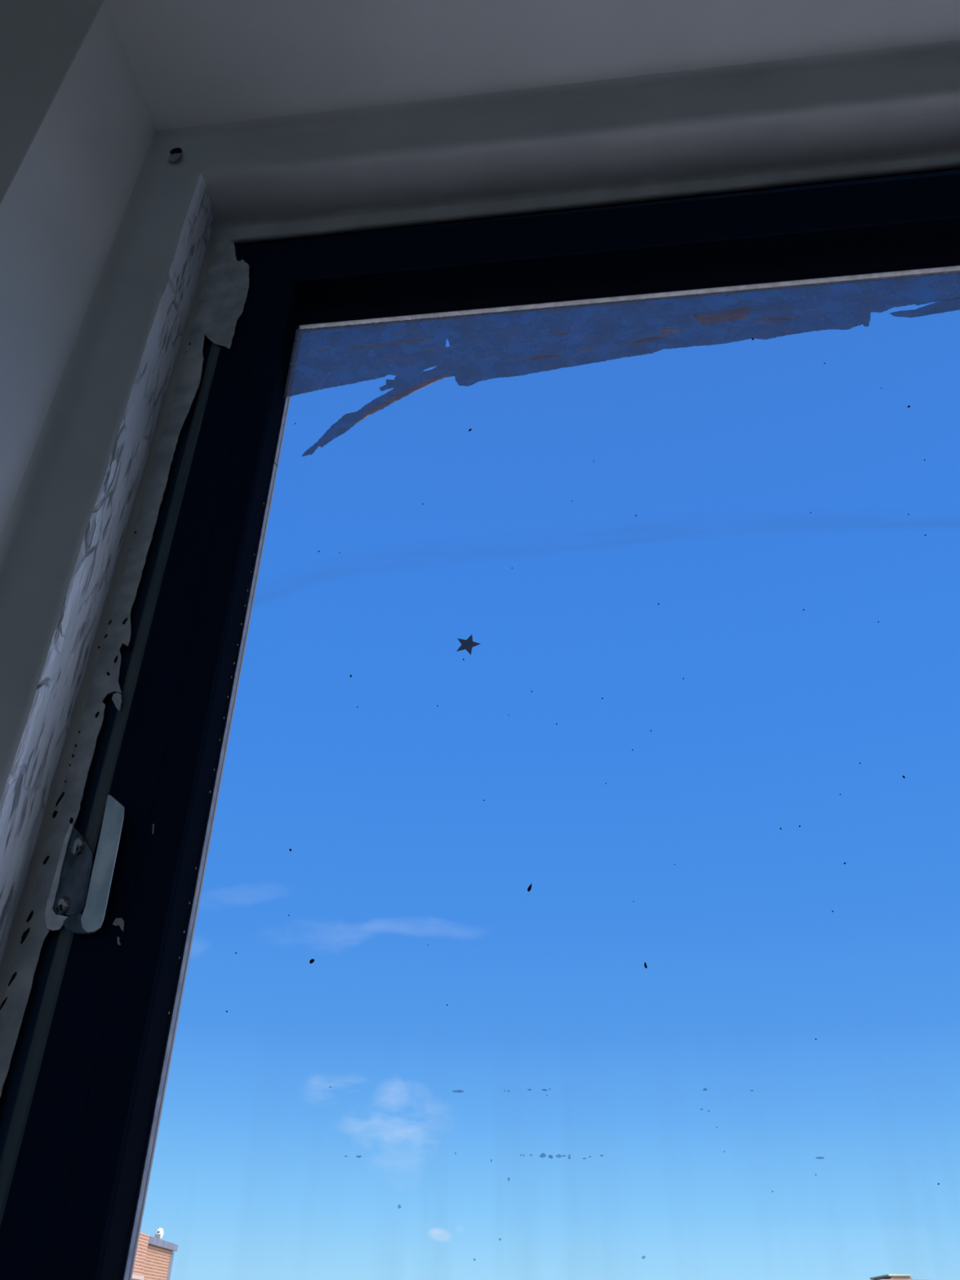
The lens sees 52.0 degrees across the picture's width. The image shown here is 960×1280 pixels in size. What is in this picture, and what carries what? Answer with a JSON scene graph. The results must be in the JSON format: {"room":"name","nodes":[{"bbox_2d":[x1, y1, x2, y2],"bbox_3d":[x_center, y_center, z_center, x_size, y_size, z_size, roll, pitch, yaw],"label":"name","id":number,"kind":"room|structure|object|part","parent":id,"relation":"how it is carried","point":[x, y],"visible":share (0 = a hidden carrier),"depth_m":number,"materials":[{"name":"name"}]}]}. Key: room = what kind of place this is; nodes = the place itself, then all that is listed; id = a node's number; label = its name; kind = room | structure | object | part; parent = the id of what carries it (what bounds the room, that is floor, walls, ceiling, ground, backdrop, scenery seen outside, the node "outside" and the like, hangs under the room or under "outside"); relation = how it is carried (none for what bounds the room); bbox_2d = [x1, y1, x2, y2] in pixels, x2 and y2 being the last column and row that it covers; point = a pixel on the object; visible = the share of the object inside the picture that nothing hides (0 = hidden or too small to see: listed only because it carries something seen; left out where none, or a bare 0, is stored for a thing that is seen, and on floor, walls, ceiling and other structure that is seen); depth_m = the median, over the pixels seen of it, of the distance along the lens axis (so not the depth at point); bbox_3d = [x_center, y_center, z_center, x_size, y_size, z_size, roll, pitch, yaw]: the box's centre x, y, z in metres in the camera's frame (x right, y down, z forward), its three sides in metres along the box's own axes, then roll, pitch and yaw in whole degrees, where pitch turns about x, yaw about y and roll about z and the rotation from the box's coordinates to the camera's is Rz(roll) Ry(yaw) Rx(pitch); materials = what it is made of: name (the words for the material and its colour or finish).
{"room":"room by window","nodes":[
{"label":"room by window","id":0,"kind":"room"},
{"bbox_2d":[0,0,102,199],"bbox_3d":[0.155,0.455,0.284,5.000,2.780,0.324,-3,-35,6],"label":"wall","id":1,"kind":"structure","parent":0,"point":[39,39],"depth_m":0.81,"materials":[{"name":"paint"}]},
{"bbox_2d":[0,40,959,1279],"bbox_3d":[0.330,0.079,0.529,1.328,1.495,0.207,-3,-35,6],"label":"window","id":2,"kind":"structure","parent":1,"relation":"in","point":[132,538],"depth_m":0.85,"materials":[{"name":"paint"}]},
{"bbox_2d":[44,795,124,934],"bbox_3d":[-0.240,0.137,0.603,0.041,0.088,0.008,-3,-35,6],"label":"window latch","id":3,"kind":"object","parent":2,"relation":"attached to","point":[78,886],"visible":1,"depth_m":0.60,"materials":[{"name":"metal"}]},
{"bbox_3d":[-0.248,0.141,0.605,0.024,0.059,0.002,-3,-35,6],"label":"plate","id":4,"kind":"part","parent":3,"relation":"part of","materials":[{"name":"grey metal"}]},
{"bbox_2d":[456,635,479,654],"bbox_3d":[-0.009,0.004,0.740,0.018,0.019,0.001,-3,-35,6],"label":"sticker","id":5,"kind":"object","parent":2,"relation":"attached to","point":[467,645],"visible":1,"depth_m":0.74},
{"bbox_2d":[287,273,959,451],"bbox_3d":[0.321,-0.265,0.880,1.034,0.180,0.001,-3,-35,6],"label":"residue","id":6,"kind":"object","parent":2,"relation":"attached to","point":[738,313],"visible":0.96,"depth_m":0.92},
{"bbox_2d":[0,0,959,536],"bbox_3d":[0.323,0.035,0.424,1.319,1.453,0.115,-3,-35,6],"label":"window reveal","id":7,"kind":"object","parent":1,"relation":"in","point":[140,68],"depth_m":0.87,"materials":[{"name":"paint"}]},
{"label":"outside","id":8,"kind":"structure","parent":0,"visible":0},
{"bbox_3d":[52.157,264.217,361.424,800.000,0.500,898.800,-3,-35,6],"label":"ground","id":9,"kind":"structure","parent":8,"visible":0},
{"bbox_2d":[131,1232,177,1279],"bbox_3d":[-18.613,30.368,37.445,9.340,13.385,12.072,2,-35,-2],"label":"brick building","id":10,"kind":"structure","parent":9,"relation":"on","point":[153,1260],"depth_m":42.55,"materials":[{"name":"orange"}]},
{"bbox_2d":[154,1227,163,1239],"bbox_3d":[-14.160,26.227,43.395,0.391,0.516,0.217,-3,-35,6],"label":"dish","id":11,"kind":"object","parent":10,"relation":"on","point":[159,1233],"visible":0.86,"depth_m":43.36,"materials":[{"name":"white plastic"}]},
{"bbox_2d":[870,1274,914,1279],"bbox_3d":[39.306,66.983,90.080,4.960,14.638,12.000,-3,-35,6],"label":"building","id":12,"kind":"structure","parent":9,"relation":"on","point":[886,1277],"depth_m":90.06,"materials":[{"name":"brown metal"}]}
]}

